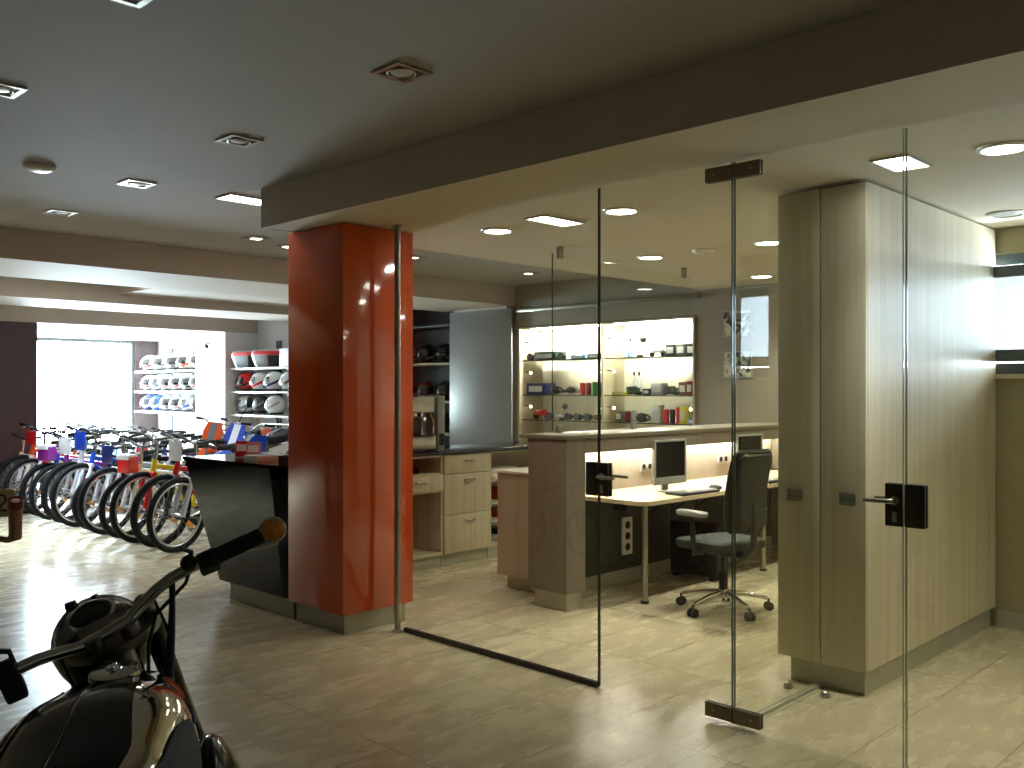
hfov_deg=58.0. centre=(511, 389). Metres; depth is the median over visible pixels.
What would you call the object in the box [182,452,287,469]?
countertop
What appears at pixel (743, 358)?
framed print
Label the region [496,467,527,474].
countertop
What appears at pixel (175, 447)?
price card
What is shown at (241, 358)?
case
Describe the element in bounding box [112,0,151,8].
recessed light
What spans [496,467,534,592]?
counter
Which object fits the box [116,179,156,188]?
recessed light
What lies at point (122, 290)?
beam
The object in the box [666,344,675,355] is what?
product box
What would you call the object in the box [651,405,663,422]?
product box
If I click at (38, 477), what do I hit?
bicycle
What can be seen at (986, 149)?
diffuser
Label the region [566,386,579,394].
goggles
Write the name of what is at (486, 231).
diffuser
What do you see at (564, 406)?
mirror
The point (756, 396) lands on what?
wall
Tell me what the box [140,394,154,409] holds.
helmet
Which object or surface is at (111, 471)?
bicycle
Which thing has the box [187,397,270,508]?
bike
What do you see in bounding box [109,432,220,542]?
bicycle
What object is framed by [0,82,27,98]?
recessed light
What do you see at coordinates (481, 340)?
sliding panel
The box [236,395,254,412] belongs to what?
helmet
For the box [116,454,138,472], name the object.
handlebar bag
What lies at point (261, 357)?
case
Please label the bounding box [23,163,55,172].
smoke detector
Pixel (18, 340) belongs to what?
wall
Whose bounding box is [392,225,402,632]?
steel pole
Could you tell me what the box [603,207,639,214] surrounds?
recessed light
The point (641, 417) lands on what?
goggles
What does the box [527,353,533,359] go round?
glove
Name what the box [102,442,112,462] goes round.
price card
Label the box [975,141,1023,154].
recessed light
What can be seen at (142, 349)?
wall
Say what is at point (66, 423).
bicycle
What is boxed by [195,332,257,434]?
pillar
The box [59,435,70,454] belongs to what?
price card
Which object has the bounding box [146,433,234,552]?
bicycle
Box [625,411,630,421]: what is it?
drink can
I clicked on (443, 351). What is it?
helmet
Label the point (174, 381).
helmet
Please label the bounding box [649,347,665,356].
motorcycle
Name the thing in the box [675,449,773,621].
office chair
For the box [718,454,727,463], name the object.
wall socket
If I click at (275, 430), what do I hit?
jacket
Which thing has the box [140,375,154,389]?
helmet
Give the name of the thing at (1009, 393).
wall
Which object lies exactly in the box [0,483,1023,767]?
floor
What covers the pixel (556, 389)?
goggles
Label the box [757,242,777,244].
diffuser
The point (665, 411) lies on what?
drink can
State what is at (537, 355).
product box
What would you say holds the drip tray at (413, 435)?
on the espresso machine
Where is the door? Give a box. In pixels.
[596,129,904,767]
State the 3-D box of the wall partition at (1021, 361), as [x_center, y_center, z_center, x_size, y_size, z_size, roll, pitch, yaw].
[3.541,0.238,6.655,0.270,2.523,1.770,0,0,44]
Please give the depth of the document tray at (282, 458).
6.37 m
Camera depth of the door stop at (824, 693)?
4.50 m
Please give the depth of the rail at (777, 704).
4.43 m
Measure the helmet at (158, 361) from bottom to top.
0.281 m
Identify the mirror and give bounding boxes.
[239,397,252,421]
[559,404,567,419]
[636,336,645,356]
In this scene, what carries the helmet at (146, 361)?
on the shelving at (170, 350)
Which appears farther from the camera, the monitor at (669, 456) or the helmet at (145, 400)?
the helmet at (145, 400)
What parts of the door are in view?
lever handle, lever handle, lever handle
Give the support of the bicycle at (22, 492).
on the floor
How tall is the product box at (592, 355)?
0.060 m
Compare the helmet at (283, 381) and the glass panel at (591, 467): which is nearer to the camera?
the glass panel at (591, 467)
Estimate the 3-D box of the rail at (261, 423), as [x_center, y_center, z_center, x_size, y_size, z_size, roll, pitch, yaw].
[-3.200,0.994,13.256,1.500,1.012,0.400,0,0,44]
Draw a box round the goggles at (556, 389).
[550,386,565,394]
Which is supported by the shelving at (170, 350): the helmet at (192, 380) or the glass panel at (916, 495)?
the helmet at (192, 380)
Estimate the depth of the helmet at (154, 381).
16.20 m
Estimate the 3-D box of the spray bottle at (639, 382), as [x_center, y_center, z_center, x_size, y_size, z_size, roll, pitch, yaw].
[1.418,-0.073,10.299,0.052,0.260,0.051,0,0,44]
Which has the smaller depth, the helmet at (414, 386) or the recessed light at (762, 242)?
the recessed light at (762, 242)
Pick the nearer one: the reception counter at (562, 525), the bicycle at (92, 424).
the reception counter at (562, 525)
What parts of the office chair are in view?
armrest, arm, arm, seat, arm, backrest, arm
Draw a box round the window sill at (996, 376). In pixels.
[994,374,1023,378]
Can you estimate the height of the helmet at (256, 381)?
0.281 m
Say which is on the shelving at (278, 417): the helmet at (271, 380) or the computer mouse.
the helmet at (271, 380)
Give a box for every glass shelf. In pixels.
[523,359,597,361]
[530,419,597,421]
[612,421,676,423]
[617,356,692,359]
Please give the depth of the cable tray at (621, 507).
7.05 m
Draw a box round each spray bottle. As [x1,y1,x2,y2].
[627,338,632,356]
[632,372,635,394]
[637,372,641,391]
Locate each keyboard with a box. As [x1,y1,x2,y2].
[665,487,719,495]
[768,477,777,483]
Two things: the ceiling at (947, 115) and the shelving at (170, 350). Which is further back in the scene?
the shelving at (170, 350)
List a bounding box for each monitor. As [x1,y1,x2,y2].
[651,438,686,492]
[736,433,762,452]
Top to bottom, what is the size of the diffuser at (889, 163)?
0.005 m
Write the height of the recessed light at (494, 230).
0.012 m
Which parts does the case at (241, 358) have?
lid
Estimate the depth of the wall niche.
13.01 m
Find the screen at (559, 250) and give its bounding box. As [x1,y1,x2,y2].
[552,247,686,432]
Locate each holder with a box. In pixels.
[235,441,249,456]
[246,442,261,454]
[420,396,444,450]
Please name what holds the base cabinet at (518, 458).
on the floor
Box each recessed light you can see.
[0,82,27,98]
[43,209,77,215]
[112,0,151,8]
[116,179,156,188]
[214,193,260,205]
[215,133,263,147]
[241,236,270,240]
[273,244,287,248]
[370,61,432,83]
[413,255,426,259]
[481,227,513,233]
[517,272,539,274]
[524,214,584,226]
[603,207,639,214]
[637,255,664,259]
[749,275,773,277]
[753,240,777,245]
[869,153,932,172]
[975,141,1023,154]
[986,210,1023,217]
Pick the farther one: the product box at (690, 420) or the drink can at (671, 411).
the drink can at (671, 411)
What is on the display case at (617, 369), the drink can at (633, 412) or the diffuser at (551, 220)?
the drink can at (633, 412)
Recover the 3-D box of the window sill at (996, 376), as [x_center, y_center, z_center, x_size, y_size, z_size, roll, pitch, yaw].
[4.282,-0.085,4.658,3.580,0.030,0.049,0,0,44]
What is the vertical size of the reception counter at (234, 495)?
1.000 m
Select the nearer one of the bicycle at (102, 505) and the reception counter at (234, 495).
the reception counter at (234, 495)
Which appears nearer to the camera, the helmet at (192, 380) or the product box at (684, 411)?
the product box at (684, 411)
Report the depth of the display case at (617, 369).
10.61 m
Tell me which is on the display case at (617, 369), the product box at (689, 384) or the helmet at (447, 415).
the product box at (689, 384)
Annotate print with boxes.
[237,444,246,450]
[248,445,258,451]
[722,309,751,336]
[722,351,751,377]
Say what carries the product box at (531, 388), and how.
on the display case at (617, 369)
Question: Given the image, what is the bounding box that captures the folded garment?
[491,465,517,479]
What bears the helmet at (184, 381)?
on the shelving at (170, 350)
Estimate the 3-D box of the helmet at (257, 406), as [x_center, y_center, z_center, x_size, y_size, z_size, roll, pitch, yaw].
[-3.797,0.218,13.962,0.355,0.281,0.263,0,0,36]
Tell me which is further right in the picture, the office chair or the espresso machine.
the office chair
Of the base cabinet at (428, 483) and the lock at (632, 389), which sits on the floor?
the base cabinet at (428, 483)
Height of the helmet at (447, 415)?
0.260 m
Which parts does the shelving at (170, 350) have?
upright rail, upright rail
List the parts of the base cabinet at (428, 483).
drawer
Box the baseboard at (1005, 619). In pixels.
[997,610,1023,630]
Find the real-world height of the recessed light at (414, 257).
0.011 m
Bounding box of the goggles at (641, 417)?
[636,413,650,421]
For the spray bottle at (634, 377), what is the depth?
10.33 m
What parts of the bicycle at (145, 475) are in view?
stem, frame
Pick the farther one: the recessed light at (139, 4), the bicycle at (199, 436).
the bicycle at (199, 436)
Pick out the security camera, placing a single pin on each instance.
(204, 345)
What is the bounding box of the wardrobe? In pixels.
[778,182,994,695]
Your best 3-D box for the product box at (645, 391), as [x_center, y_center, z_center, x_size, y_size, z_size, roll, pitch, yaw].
[1.497,0.021,10.123,0.090,0.070,0.101,0,0,44]
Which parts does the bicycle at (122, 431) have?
frame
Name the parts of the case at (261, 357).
lid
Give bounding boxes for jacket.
[267,423,284,434]
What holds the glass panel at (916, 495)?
on the floor
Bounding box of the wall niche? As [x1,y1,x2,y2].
[413,309,454,326]
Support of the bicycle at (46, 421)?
on the floor
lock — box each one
[626,386,641,394]
[664,386,678,394]
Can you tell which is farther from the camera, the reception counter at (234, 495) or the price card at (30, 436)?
the price card at (30, 436)
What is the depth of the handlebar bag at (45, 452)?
10.87 m
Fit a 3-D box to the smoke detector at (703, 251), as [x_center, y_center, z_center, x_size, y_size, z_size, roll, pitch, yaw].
[1.404,-1.008,6.763,0.170,0.033,0.170,0,0,44]
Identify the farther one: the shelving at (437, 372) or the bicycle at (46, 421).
the bicycle at (46, 421)
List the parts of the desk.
leg, leg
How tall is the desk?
0.733 m
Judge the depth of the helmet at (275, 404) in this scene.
13.58 m
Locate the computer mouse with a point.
(711, 485)
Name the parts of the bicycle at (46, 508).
frame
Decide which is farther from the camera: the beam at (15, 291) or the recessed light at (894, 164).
the beam at (15, 291)
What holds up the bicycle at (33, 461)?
on the floor
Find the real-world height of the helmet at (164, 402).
0.281 m
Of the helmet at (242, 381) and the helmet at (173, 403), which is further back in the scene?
the helmet at (173, 403)
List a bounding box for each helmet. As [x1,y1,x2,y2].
[140,355,158,370]
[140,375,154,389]
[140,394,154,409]
[149,375,164,389]
[149,394,164,409]
[151,354,167,369]
[158,374,173,389]
[159,394,173,410]
[164,354,181,369]
[168,374,183,389]
[169,395,183,410]
[176,353,193,369]
[178,395,194,410]
[179,374,193,389]
[189,354,194,368]
[189,375,194,389]
[190,397,194,411]
[235,372,253,390]
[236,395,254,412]
[249,372,266,390]
[251,395,268,413]
[263,372,281,390]
[264,395,285,413]
[278,372,287,390]
[413,347,416,363]
[413,384,416,396]
[416,344,435,362]
[417,381,435,396]
[436,343,449,362]
[436,381,449,399]
[445,412,449,431]
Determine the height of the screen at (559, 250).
1.332 m
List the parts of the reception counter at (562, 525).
kick plate, panel, panel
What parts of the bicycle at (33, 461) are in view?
stem, frame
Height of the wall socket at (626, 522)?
0.291 m
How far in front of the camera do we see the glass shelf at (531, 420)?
11.00 m
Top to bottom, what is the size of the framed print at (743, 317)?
0.260 m
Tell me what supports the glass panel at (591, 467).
on the floor
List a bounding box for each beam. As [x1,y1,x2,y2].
[0,227,514,311]
[0,276,287,321]
[118,286,287,306]
[261,0,1023,289]
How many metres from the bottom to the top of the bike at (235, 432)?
1.155 m
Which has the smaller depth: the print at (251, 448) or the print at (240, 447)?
the print at (251, 448)
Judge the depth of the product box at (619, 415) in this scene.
10.35 m
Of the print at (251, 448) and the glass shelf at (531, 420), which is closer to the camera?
the print at (251, 448)
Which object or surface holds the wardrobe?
on the floor
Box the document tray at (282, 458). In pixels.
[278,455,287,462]
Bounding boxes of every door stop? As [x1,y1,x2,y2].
[783,681,792,688]
[819,690,829,697]
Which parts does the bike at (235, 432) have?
number plate, fuel tank, seat, frame, panel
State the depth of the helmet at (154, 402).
16.20 m
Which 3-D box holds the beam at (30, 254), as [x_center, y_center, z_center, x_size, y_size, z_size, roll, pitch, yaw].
[-4.584,-1.150,7.494,1.270,0.240,11.920,0,0,44]
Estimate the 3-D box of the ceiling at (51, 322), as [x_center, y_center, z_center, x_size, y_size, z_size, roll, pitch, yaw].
[-9.299,-1.080,11.733,3.700,0.380,11.400,0,0,44]
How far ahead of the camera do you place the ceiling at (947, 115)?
4.68 m
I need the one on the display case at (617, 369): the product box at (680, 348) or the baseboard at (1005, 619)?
the product box at (680, 348)
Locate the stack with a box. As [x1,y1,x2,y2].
[243,453,283,461]
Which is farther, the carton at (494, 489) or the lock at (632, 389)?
the lock at (632, 389)
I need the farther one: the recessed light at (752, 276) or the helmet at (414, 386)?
the helmet at (414, 386)
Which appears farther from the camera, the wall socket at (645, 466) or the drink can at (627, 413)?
the drink can at (627, 413)
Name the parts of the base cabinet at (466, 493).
drawer, drawer, drawer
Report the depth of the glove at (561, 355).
10.90 m
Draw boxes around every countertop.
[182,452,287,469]
[413,441,527,456]
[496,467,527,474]
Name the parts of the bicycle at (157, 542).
stem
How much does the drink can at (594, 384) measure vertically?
0.152 m
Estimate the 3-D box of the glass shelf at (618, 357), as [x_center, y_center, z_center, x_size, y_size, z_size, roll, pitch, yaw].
[1.592,-0.353,10.094,1.190,0.010,0.370,0,0,44]
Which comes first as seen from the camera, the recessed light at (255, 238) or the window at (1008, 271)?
the window at (1008, 271)
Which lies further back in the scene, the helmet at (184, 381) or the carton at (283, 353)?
the helmet at (184, 381)
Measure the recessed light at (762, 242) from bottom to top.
0.012 m
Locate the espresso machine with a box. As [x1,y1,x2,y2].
[413,397,435,451]
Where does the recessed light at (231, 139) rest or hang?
in the ceiling at (117, 92)
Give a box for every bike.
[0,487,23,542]
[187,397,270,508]
[213,417,287,454]
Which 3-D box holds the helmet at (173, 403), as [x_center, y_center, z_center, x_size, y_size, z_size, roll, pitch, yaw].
[-5.684,0.218,15.779,0.263,0.281,0.355,0,0,43]
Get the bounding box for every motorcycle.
[0,517,285,767]
[533,409,547,419]
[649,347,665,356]
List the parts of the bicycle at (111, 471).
stem, frame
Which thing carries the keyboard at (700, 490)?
on the desk
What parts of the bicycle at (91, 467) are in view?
stem, frame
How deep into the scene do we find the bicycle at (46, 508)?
10.38 m
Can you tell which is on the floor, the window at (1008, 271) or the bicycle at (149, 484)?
the bicycle at (149, 484)
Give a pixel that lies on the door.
(894, 498)
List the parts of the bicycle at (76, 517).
frame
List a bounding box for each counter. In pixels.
[182,452,296,617]
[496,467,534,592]
[519,422,777,611]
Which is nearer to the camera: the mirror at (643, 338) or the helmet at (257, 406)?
the mirror at (643, 338)
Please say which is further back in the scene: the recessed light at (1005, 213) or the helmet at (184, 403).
the helmet at (184, 403)
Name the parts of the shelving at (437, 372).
shelf, shelf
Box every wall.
[0,321,36,502]
[134,341,157,445]
[158,320,287,463]
[508,276,777,545]
[990,226,1023,625]
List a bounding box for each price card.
[26,428,35,443]
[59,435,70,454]
[75,426,84,449]
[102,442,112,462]
[169,438,181,460]
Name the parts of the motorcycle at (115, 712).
chrome panel, fuel tank, chrome panel, choke lever, brake lever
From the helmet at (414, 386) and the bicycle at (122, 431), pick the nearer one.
the helmet at (414, 386)
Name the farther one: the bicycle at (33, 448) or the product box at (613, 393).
the bicycle at (33, 448)
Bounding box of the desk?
[585,470,777,603]
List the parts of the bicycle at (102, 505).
stem, frame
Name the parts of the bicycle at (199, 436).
frame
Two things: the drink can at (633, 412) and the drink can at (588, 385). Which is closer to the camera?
the drink can at (633, 412)
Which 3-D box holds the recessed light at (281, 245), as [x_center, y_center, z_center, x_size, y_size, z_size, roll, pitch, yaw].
[-1.979,-1.264,8.151,0.176,0.011,0.176,0,0,44]
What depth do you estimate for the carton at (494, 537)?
8.40 m
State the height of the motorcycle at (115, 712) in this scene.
1.239 m
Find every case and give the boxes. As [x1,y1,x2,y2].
[232,350,255,367]
[251,349,278,366]
[518,316,695,440]
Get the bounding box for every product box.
[526,383,555,394]
[534,351,565,359]
[571,355,587,358]
[588,353,597,358]
[612,392,631,394]
[615,411,625,421]
[643,389,650,394]
[651,383,667,394]
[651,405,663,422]
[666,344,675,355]
[676,344,685,355]
[679,382,685,394]
[680,407,689,423]
[686,343,692,355]
[686,381,692,394]
[688,418,692,423]
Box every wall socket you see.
[621,516,631,554]
[640,461,650,471]
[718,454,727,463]
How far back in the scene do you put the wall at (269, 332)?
14.51 m
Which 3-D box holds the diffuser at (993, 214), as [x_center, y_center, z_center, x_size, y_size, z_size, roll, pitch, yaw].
[2.863,-1.020,5.352,0.170,0.007,0.170,0,0,44]
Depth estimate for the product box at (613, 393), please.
10.32 m
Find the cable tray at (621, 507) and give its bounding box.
[614,487,777,510]
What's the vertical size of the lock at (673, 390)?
0.097 m
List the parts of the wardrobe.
recess pull, door, door, recess pull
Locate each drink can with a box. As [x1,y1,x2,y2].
[580,383,585,394]
[586,383,591,394]
[592,382,597,394]
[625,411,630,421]
[631,410,636,421]
[663,409,668,422]
[669,409,674,422]
[675,407,679,423]
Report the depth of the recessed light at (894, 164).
4.16 m
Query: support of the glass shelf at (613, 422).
attached to the display case at (617, 369)
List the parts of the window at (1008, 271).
pane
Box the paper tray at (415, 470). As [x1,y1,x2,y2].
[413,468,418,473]
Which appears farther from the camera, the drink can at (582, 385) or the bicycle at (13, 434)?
the bicycle at (13, 434)
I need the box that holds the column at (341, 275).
[288,222,412,633]
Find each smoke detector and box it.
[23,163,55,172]
[692,248,715,254]
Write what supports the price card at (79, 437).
hanging from the bicycle at (91, 467)
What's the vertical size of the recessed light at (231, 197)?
0.009 m
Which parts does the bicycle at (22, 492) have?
frame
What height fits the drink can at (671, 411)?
0.152 m
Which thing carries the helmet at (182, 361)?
on the shelving at (170, 350)
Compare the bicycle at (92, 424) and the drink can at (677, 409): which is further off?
the bicycle at (92, 424)
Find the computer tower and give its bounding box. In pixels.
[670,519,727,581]
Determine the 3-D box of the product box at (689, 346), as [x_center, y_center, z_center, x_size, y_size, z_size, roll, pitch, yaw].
[1.912,-0.423,9.718,0.115,0.130,0.121,0,0,44]
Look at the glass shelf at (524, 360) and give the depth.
10.99 m
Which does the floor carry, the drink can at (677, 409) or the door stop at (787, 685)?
the door stop at (787, 685)
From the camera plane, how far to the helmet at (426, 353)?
12.54 m
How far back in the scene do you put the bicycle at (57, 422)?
14.67 m
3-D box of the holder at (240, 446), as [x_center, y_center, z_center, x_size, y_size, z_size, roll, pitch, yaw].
[-1.992,0.438,6.835,0.120,0.123,0.100,0,0,-6]
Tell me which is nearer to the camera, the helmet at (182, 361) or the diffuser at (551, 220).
the diffuser at (551, 220)
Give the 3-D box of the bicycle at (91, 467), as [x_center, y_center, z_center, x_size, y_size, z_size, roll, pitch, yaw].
[-4.522,0.961,10.611,0.644,1.081,1.738,0,0,14]
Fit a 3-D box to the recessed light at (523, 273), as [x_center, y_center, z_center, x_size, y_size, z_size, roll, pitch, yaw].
[0.176,-1.264,10.030,0.176,0.011,0.176,0,0,44]
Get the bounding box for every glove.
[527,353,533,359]
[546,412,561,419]
[558,352,570,358]
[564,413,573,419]
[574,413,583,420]
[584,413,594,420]
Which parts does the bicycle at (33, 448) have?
frame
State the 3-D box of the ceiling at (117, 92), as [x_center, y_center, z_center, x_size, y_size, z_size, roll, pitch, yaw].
[-3.584,-1.330,6.922,19.200,0.120,12.700,0,0,44]
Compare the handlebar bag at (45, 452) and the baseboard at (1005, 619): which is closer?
the baseboard at (1005, 619)
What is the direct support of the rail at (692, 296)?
attached to the wall at (756, 396)
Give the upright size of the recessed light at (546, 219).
0.009 m
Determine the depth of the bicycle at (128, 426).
12.85 m
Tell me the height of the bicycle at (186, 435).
1.008 m
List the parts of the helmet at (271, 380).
trim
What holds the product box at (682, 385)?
on the display case at (617, 369)
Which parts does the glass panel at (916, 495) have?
strike plate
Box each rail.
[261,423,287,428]
[514,294,699,312]
[737,684,817,725]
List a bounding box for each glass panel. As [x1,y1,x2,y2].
[404,188,599,687]
[905,128,927,767]
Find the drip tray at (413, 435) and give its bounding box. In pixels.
[413,435,434,436]
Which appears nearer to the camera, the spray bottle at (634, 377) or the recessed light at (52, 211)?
the recessed light at (52, 211)
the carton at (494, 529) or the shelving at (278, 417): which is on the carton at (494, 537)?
the carton at (494, 529)
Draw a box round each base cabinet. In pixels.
[413,455,442,571]
[440,452,490,565]
[487,450,527,557]
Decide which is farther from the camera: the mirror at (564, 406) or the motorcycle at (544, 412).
the motorcycle at (544, 412)
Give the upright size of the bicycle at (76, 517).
0.956 m
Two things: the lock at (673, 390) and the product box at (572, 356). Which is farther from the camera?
the product box at (572, 356)
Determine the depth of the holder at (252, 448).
6.71 m
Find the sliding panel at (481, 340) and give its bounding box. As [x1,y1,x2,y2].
[450,306,512,444]
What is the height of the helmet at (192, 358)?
0.281 m
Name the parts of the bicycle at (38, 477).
frame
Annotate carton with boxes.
[279,348,287,366]
[491,485,497,499]
[491,507,497,516]
[491,525,497,533]
[491,534,497,540]
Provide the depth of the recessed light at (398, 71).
3.67 m
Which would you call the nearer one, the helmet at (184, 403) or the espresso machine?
the espresso machine
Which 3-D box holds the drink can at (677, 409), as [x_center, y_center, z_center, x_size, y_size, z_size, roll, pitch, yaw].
[1.776,0.271,9.851,0.072,0.172,0.072,0,0,44]
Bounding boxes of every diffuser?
[485,230,510,232]
[529,216,580,225]
[607,209,635,213]
[641,257,660,258]
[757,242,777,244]
[876,157,926,170]
[981,145,1023,153]
[991,212,1022,216]
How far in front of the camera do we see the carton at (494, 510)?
8.52 m
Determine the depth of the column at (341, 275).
5.79 m
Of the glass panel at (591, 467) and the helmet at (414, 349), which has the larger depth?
the helmet at (414, 349)
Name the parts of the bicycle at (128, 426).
frame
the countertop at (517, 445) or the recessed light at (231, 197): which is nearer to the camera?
the recessed light at (231, 197)
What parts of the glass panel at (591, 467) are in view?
strike plate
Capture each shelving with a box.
[135,346,194,448]
[231,341,287,427]
[413,324,449,444]
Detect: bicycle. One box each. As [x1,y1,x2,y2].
[0,423,101,504]
[0,433,71,499]
[4,427,115,513]
[19,431,114,515]
[29,433,125,519]
[38,420,117,482]
[40,426,163,522]
[48,422,134,465]
[50,427,184,526]
[52,421,115,461]
[59,422,137,489]
[72,440,183,529]
[77,423,167,459]
[77,429,199,534]
[98,439,198,538]
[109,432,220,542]
[112,425,183,495]
[130,432,235,547]
[136,426,194,487]
[143,427,219,496]
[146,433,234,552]
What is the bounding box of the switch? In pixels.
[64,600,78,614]
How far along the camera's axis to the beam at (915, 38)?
3.60 m
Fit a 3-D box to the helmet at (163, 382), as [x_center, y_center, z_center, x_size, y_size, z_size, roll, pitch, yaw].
[-5.951,-0.132,16.038,0.355,0.281,0.263,0,0,-36]
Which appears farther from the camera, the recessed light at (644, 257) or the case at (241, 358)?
the case at (241, 358)
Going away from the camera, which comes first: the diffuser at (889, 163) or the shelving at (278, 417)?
the diffuser at (889, 163)
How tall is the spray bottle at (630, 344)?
0.220 m
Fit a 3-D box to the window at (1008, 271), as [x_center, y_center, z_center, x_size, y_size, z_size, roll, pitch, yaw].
[4.023,-0.480,4.966,2.780,0.760,0.172,0,0,44]
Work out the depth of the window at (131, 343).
16.64 m
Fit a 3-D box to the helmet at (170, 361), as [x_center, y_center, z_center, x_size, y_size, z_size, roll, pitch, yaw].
[-5.815,-0.487,15.906,0.263,0.281,0.355,0,0,29]
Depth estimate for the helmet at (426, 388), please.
12.54 m
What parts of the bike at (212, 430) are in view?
number plate, seat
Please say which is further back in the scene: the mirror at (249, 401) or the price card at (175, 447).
the mirror at (249, 401)
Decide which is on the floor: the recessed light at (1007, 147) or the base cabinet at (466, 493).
the base cabinet at (466, 493)
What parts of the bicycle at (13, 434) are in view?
stem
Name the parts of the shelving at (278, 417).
upright rail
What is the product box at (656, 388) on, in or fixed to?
on the display case at (617, 369)
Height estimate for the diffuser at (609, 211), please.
0.007 m
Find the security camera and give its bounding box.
[199,342,210,348]
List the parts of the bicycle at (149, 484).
frame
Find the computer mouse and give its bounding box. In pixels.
[709,484,721,488]
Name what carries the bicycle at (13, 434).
on the floor
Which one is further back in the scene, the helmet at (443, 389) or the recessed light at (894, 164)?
the helmet at (443, 389)
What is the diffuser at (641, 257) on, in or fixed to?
attached to the recessed light at (644, 257)
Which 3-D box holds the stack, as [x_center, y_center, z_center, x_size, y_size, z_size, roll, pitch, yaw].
[-1.768,0.479,6.575,0.170,0.041,0.220,0,0,40]
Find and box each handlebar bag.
[37,444,56,460]
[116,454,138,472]
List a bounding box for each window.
[37,337,133,451]
[993,252,1023,373]
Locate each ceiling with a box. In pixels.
[0,0,912,285]
[0,305,257,341]
[267,52,1023,289]
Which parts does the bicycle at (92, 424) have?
frame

